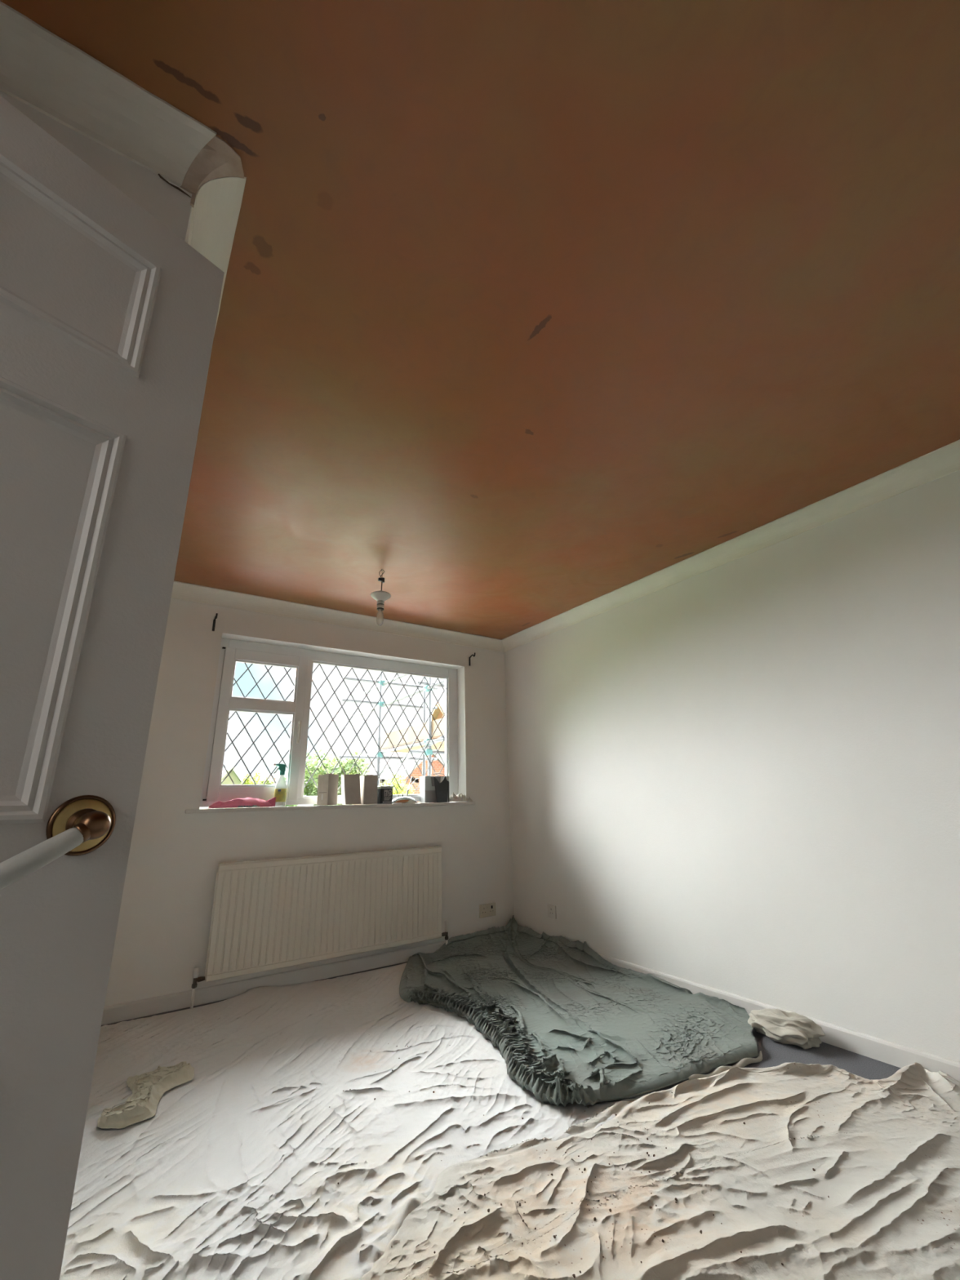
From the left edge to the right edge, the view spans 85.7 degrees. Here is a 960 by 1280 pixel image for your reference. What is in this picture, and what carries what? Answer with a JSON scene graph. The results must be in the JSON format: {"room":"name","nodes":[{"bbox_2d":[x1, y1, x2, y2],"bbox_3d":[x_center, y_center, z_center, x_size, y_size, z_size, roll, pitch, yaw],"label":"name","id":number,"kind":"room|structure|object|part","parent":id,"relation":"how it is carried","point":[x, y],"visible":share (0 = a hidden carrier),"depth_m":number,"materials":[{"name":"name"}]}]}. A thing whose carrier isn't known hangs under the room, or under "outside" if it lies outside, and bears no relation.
{"room":"empty bedroom","nodes":[
{"label":"empty bedroom","id":0,"kind":"room"},
{"bbox_2d":[0,90,192,243],"bbox_3d":[-1.615,0.389,1.659,0.685,2.400,2.648,10,-20,-32],"label":"wall","id":1,"kind":"structure","parent":0,"point":[165,202],"depth_m":1.05,"materials":[{"name":"white paint"}]},
{"bbox_2d":[0,0,216,186],"bbox_3d":[-0.872,-1.066,0.921,0.708,0.085,0.091,10,-20,-32],"label":"trim","id":2,"kind":"structure","parent":1,"relation":"attached to","point":[43,71],"depth_m":1.01,"materials":[{"name":"paint"}]},
{"bbox_2d":[0,95,224,1279],"bbox_3d":[-0.690,0.187,0.370,0.153,1.973,0.775,-13,-21,34],"label":"door","id":3,"kind":"structure","parent":1,"relation":"in","point":[108,317],"depth_m":0.67,"materials":[{"name":"paint"}]},
{"bbox_3d":[-0.475,0.222,0.620,0.004,0.060,0.060,-13,-21,34],"label":"rose plate","id":4,"kind":"part","parent":3,"relation":"part of","materials":[{"name":"gold metal"}]},
{"bbox_2d":[158,173,191,197],"bbox_3d":[-0.651,-0.970,1.098,0.069,0.027,0.005,9,-20,-31],"label":"trim","id":5,"kind":"structure","parent":1,"relation":"attached to","point":[159,175],"depth_m":1.09,"materials":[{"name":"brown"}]},
{"bbox_2d":[190,193,195,207],"bbox_3d":[-0.620,-0.949,1.116,0.007,0.030,0.008,10,-20,-32],"label":"trim","id":6,"kind":"structure","parent":1,"relation":"attached to","point":[193,196],"depth_m":1.11,"materials":[{"name":"paint"}]},
{"bbox_2d":[180,135,244,195],"bbox_3d":[-0.583,-1.015,1.108,0.124,0.086,0.077,2,-17,-12],"label":"trim","id":7,"kind":"structure","parent":1,"relation":"attached to","point":[216,159],"depth_m":1.12,"materials":[{"name":"paint"}]},
{"bbox_2d":[187,177,246,339],"bbox_3d":[-1.308,-0.666,2.192,0.092,0.085,2.685,10,-20,-32],"label":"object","id":8,"kind":"structure","parent":1,"relation":"attached to","point":[215,211],"depth_m":1.22,"materials":[{"name":"paint"}]},
{"bbox_2d":[104,581,514,1006],"bbox_3d":[-0.954,1.004,3.715,2.996,2.400,0.372,10,-20,-32],"label":"wall","id":9,"kind":"structure","parent":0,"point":[162,933],"depth_m":3.38,"materials":[{"name":"white paint"}]},
{"bbox_2d":[212,613,217,631],"bbox_3d":[-1.723,-0.116,3.362,0.015,0.096,0.091,10,-20,-32],"label":"curtain bracket","id":10,"kind":"object","parent":9,"relation":"attached to","point":[216,615],"visible":1,"depth_m":3.39,"materials":[{"name":"black metal"}]},
{"bbox_2d":[101,941,445,1025],"bbox_3d":[-0.879,2.086,3.289,2.776,0.078,0.015,10,-20,-32],"label":"baseboard","id":11,"kind":"structure","parent":9,"relation":"attached to","point":[180,1000],"depth_m":3.00,"materials":[{"name":"white wood"}]},
{"bbox_2d":[190,845,448,1008],"bbox_3d":[-0.910,1.761,3.325,1.614,0.721,0.089,10,-20,-32],"label":"radiator","id":12,"kind":"object","parent":9,"relation":"attached to","point":[268,914],"visible":1,"depth_m":3.23,"materials":[{"name":"white metal"}]},
{"bbox_2d":[218,845,441,864],"bbox_3d":[-0.910,1.417,3.417,1.477,0.010,0.057,10,-20,-32],"label":"grille","id":13,"kind":"object","parent":12,"relation":"attached to","point":[434,848],"depth_m":3.38,"materials":[{"name":"metal"}]},
{"bbox_2d":[184,638,475,813],"bbox_3d":[-0.998,0.681,3.874,2.025,1.153,0.396,10,-20,-32],"label":"window","id":14,"kind":"structure","parent":9,"relation":"attached to","point":[232,651],"depth_m":3.63,"materials":[{"name":"white plastic"}]},
{"bbox_2d":[208,796,275,808],"bbox_3d":[-1.494,1.020,3.248,0.382,0.062,0.122,10,-20,-32],"label":"folded cloth","id":15,"kind":"object","parent":14,"relation":"on","point":[236,802],"visible":1,"depth_m":3.21,"materials":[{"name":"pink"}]},
{"bbox_2d":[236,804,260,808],"bbox_3d":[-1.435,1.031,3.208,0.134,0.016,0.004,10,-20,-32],"label":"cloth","id":16,"kind":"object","parent":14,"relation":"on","point":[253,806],"visible":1,"depth_m":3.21,"materials":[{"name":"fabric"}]},
{"bbox_2d":[273,763,286,806],"bbox_3d":[-1.319,0.952,3.398,0.102,0.274,0.059,14,-23,-40],"label":"spray bottle","id":17,"kind":"object","parent":14,"relation":"on","point":[280,791],"visible":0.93,"depth_m":3.38,"materials":[{"name":"white"}]},
{"bbox_3d":[-1.260,0.639,3.602,0.018,0.155,0.042,10,-20,-32],"label":"handle","id":18,"kind":"part","parent":14,"relation":"part of","materials":[{"name":"white plastic"}]},
{"bbox_3d":[-0.928,1.171,3.632,2.025,0.023,0.186,10,-20,-32],"label":"sill","id":19,"kind":"part","parent":14,"relation":"part of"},
{"bbox_2d":[341,773,360,804],"bbox_3d":[-0.912,1.054,3.654,0.132,0.206,0.091,8,-20,-29],"label":"cardboard box","id":20,"kind":"object","parent":14,"relation":"on","point":[350,784],"visible":1,"depth_m":3.62,"materials":[{"name":"white cardboard"}]},
{"bbox_3d":[-0.959,1.047,3.628,0.024,0.205,0.081,8,-20,-29],"label":"panel","id":21,"kind":"part","parent":20,"relation":"part of","materials":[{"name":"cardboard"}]},
{"bbox_2d":[358,774,377,804],"bbox_3d":[-0.806,1.078,3.729,0.113,0.204,0.086,12,-21,-36],"label":"cardboard box","id":22,"kind":"object","parent":14,"relation":"on","point":[369,783],"visible":0.87,"depth_m":3.69,"materials":[{"name":"white cardboard"}]},
{"bbox_3d":[-0.847,1.071,3.698,0.009,0.201,0.076,12,-21,-36],"label":"panel","id":23,"kind":"part","parent":22,"relation":"part of","materials":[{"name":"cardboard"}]},
{"bbox_2d":[377,786,392,804],"bbox_3d":[-0.702,1.130,3.771,0.100,0.124,0.088,15,-23,-42],"label":"box","id":24,"kind":"object","parent":14,"relation":"on","point":[384,793],"visible":0.98,"depth_m":3.74,"materials":[{"name":"grey cardboard"}]},
{"bbox_3d":[-0.703,1.080,3.786,0.100,0.020,0.088,15,-23,-42],"label":"lid","id":25,"kind":"part","parent":24,"relation":"part of","materials":[{"name":"grey"}]},
{"bbox_2d":[379,776,418,803],"bbox_3d":[-0.602,1.116,3.850,0.318,0.193,0.139,10,-20,-32],"label":"fitting","id":26,"kind":"object","parent":14,"relation":"on","point":[402,799],"visible":0.98,"depth_m":3.82,"materials":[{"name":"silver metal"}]},
{"bbox_2d":[419,773,448,802],"bbox_3d":[-0.355,1.158,4.052,0.217,0.220,0.088,10,-20,-32],"label":"plastic tub","id":27,"kind":"object","parent":14,"relation":"on","point":[428,793],"visible":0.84,"depth_m":3.99,"materials":[{"name":"white plastic"}]},
{"bbox_2d":[431,775,448,802],"bbox_3d":[-0.309,1.150,3.999,0.146,0.202,0.056,11,-21,-35],"label":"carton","id":28,"kind":"object","parent":14,"relation":"on","point":[442,789],"visible":0.99,"depth_m":3.98,"materials":[{"name":"grey cardboard"}]},
{"bbox_2d":[448,792,472,801],"bbox_3d":[-0.162,1.242,4.096,0.190,0.074,0.093,10,-20,-32],"label":"crumpled paper","id":29,"kind":"object","parent":14,"relation":"on","point":[454,797],"visible":0.98,"depth_m":4.07,"materials":[{"name":"white paper"}]},
{"bbox_2d":[468,652,475,666],"bbox_3d":[-0.065,0.165,4.432,0.015,0.096,0.091,10,-20,-32],"label":"curtain bracket","id":30,"kind":"object","parent":9,"relation":"attached to","point":[471,655],"visible":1,"depth_m":4.46,"materials":[{"name":"black metal"}]},
{"bbox_2d":[479,902,496,918],"bbox_3d":[0.059,2.066,3.954,0.150,0.090,0.012,10,-20,-32],"label":"double socket","id":31,"kind":"object","parent":9,"relation":"attached to","point":[486,909],"visible":1,"depth_m":3.95,"materials":[{"name":"beige plastic"}]},
{"bbox_2d":[0,0,959,639],"bbox_3d":[0.009,-0.844,2.062,3.761,0.120,5.023,10,-20,-32],"label":"ceiling","id":32,"kind":"structure","parent":0,"point":[531,313],"depth_m":1.41,"materials":[{"name":"paint"}]},
{"bbox_2d":[370,568,391,617],"bbox_3d":[-0.595,-0.258,3.102,0.120,0.366,0.120,10,-20,-32],"label":"pendant light","id":33,"kind":"object","parent":32,"relation":"hanging from","point":[380,597],"visible":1,"depth_m":3.07,"materials":[{"name":"white"}]},
{"bbox_2d":[101,961,901,1092],"bbox_3d":[0.066,1.564,1.323,3.761,0.120,5.023,10,-20,-32],"label":"floor","id":34,"kind":"structure","parent":0,"point":[775,1053],"depth_m":2.12,"materials":[{"name":"grey carpet"}]},
{"bbox_2d":[59,962,655,1279],"bbox_3d":[-0.341,1.619,1.738,1.835,0.035,3.265,10,-20,-32],"label":"sheet","id":35,"kind":"object","parent":34,"relation":"on","point":[237,1168],"visible":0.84,"depth_m":1.71,"materials":[{"name":"white fabric"}]},
{"bbox_2d":[97,1061,194,1128],"bbox_3d":[-1.236,1.681,1.945,0.250,0.056,0.411,3,-18,-14],"label":"rag","id":36,"kind":"object","parent":35,"relation":"on","point":[148,1089],"visible":1,"depth_m":1.90,"materials":[{"name":"beige fabric"}]},
{"bbox_2d":[315,1045,829,1277],"bbox_3d":[0.037,1.618,1.766,1.426,0.038,1.752,10,-20,-32],"label":"crumbs","id":37,"kind":"object","parent":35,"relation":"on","point":[744,1122],"visible":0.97,"depth_m":1.37,"materials":[{"name":"brown"}]},
{"bbox_2d":[399,915,762,1106],"bbox_3d":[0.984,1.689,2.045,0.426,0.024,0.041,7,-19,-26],"label":"cover","id":38,"kind":"object","parent":34,"relation":"on","point":[568,1024],"visible":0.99,"depth_m":2.50,"materials":[{"name":"grey fabric"}]},
{"bbox_2d":[360,1062,959,1279],"bbox_3d":[0.809,1.448,1.299,2.261,0.040,1.430,10,-20,-32],"label":"sheet","id":39,"kind":"object","parent":34,"relation":"on","point":[885,1153],"visible":1,"depth_m":1.40,"materials":[{"name":"beige fabric"}]},
{"bbox_2d":[747,1008,825,1049],"bbox_3d":[1.352,1.707,2.292,0.165,0.110,0.323,12,-22,-38],"label":"cloth bundle","id":40,"kind":"object","parent":34,"relation":"on","point":[784,1027],"visible":1,"depth_m":2.25,"materials":[{"name":"fabric"}]},
{"bbox_2d":[504,470,959,1062],"bbox_3d":[1.599,0.586,2.549,0.120,2.400,4.703,10,-20,-32],"label":"wall","id":41,"kind":"structure","parent":0,"point":[740,776],"depth_m":2.61,"materials":[{"name":"white paint"}]},
{"bbox_2d":[546,903,556,919],"bbox_3d":[0.517,1.960,3.733,0.012,0.087,0.087,10,-20,-32],"label":"socket","id":42,"kind":"object","parent":41,"relation":"attached to","point":[551,908],"visible":1,"depth_m":3.73,"materials":[{"name":"white plastic"}]},
{"bbox_2d":[501,439,959,652],"bbox_3d":[1.452,-0.520,2.880,0.091,0.085,4.583,10,-20,-32],"label":"trim","id":43,"kind":"structure","parent":41,"relation":"attached to","point":[943,461],"depth_m":2.75,"materials":[{"name":"paint"}]},
{"bbox_2d":[597,952,959,1081],"bbox_3d":[1.536,1.701,2.220,0.015,0.078,4.583,10,-20,-32],"label":"baseboard","id":44,"kind":"structure","parent":41,"relation":"attached to","point":[889,1052],"depth_m":2.18,"materials":[{"name":"white wood"}]},
{"label":"outside","id":45,"kind":"structure","parent":0,"visible":0},
{"bbox_3d":[-31.597,23.495,61.355,140.000,0.200,135.767,10,-20,-32],"label":"ground","id":46,"kind":"structure","parent":45,"visible":0},
{"bbox_2d":[199,764,243,808],"bbox_3d":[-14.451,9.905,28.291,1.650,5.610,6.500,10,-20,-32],"label":"house","id":47,"kind":"structure","parent":46,"relation":"on","point":[236,777],"depth_m":26.58,"materials":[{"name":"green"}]},
{"bbox_2d":[240,772,261,784],"bbox_3d":[-10.357,8.429,22.843,0.839,5.057,0.852,10,-20,-32],"label":"shrub","id":48,"kind":"object","parent":46,"relation":"on","point":[248,781],"visible":0.24,"depth_m":23.35,"materials":[{"name":"green plant"}]},
{"bbox_2d":[240,775,269,808],"bbox_3d":[-15.872,11.834,34.314,3.000,5.520,4.600,10,-20,-32],"label":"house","id":49,"kind":"structure","parent":46,"relation":"on","point":[242,776],"depth_m":35.02,"materials":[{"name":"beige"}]},
{"bbox_2d":[257,777,275,784],"bbox_3d":[-9.518,8.368,22.221,0.840,4.772,1.094,10,-20,-32],"label":"shrub","id":50,"kind":"object","parent":46,"relation":"on","point":[270,781],"visible":0.09,"depth_m":22.64,"materials":[{"name":"green plant"}]},
{"bbox_2d":[262,773,275,807],"bbox_3d":[-9.718,8.568,23.228,0.661,4.989,1.001,10,-20,-32],"label":"shrub","id":51,"kind":"object","parent":46,"relation":"on","point":[267,775],"visible":0.06,"depth_m":23.66,"materials":[{"name":"green plant"}]},
{"bbox_2d":[284,774,297,806],"bbox_3d":[-8.193,8.128,22.034,1.156,5.061,0.883,3,-18,-14],"label":"tree","id":52,"kind":"object","parent":46,"relation":"on","point":[285,776],"visible":0.03,"depth_m":22.29,"materials":[{"name":"green plant"}]},
{"bbox_2d":[303,749,372,805],"bbox_3d":[-5.509,7.000,19.424,2.116,5.568,3.362,-11,-20,30],"label":"leafy tree","id":53,"kind":"object","parent":46,"relation":"on","point":[347,764],"visible":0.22,"depth_m":19.44,"materials":[{"name":"green plant"}]},
{"bbox_2d":[337,768,376,804],"bbox_3d":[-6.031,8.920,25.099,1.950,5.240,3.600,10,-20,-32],"label":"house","id":54,"kind":"structure","parent":46,"relation":"on","point":[372,770],"depth_m":25.65,"materials":[{"name":"white"}]},
{"bbox_2d":[378,773,415,795],"bbox_3d":[-2.093,5.153,11.528,1.324,4.312,0.839,10,-20,-32],"label":"bush","id":55,"kind":"object","parent":46,"relation":"on","point":[397,777],"visible":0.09,"depth_m":12.21,"materials":[{"name":"green plant"}]},
{"bbox_2d":[360,749,444,804],"bbox_3d":[-1.921,5.588,14.404,2.760,5.150,2.400,10,-20,-32],"label":"brick house","id":56,"kind":"structure","parent":46,"relation":"on","point":[409,765],"depth_m":14.18,"materials":[{"name":"orange brick"}]},
{"bbox_2d":[431,702,444,755],"bbox_3d":[1.561,6.086,19.398,7.250,6.970,2.500,10,-20,-32],"label":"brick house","id":57,"kind":"structure","parent":46,"relation":"on","point":[437,713],"depth_m":18.55,"materials":[{"name":"brick"}]},
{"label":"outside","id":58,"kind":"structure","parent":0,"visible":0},
{"bbox_3d":[-2.506,5.725,6.076,20.000,0.030,6.667,10,-20,-32],"label":"pavement","id":59,"kind":"object","parent":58,"visible":0},
{"bbox_2d":[337,671,444,803],"bbox_3d":[-0.996,2.642,7.858,1.870,6.900,4.300,10,-20,-32],"label":"scaffold","id":60,"kind":"object","parent":59,"relation":"on","point":[395,736],"visible":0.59,"depth_m":8.34,"materials":[{"name":"grey metal"}]},
{"bbox_3d":[-1.007,1.124,3.521,0.208,0.001,0.118,10,-20,-32],"label":"paper sheet","id":61,"kind":"object","parent":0,"visible":0},
{"bbox_2d":[316,773,338,804],"bbox_3d":[-1.052,1.031,3.575,0.094,0.208,0.110,-8,-18,21],"label":"cardboard box","id":62,"kind":"object","parent":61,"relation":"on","point":[327,785],"visible":1,"depth_m":3.54,"materials":[{"name":"beige cardboard"}]},
{"bbox_3d":[-1.072,1.019,3.528,0.084,0.205,0.006,-8,-18,21],"label":"panel","id":63,"kind":"part","parent":62,"relation":"part of","materials":[{"name":"cardboard"}]},
{"bbox_3d":[-1.012,1.026,3.559,0.006,0.208,0.104,-8,-18,21],"label":"panel","id":64,"kind":"part","parent":62,"relation":"part of","materials":[{"name":"grey cardboard"}]}
]}

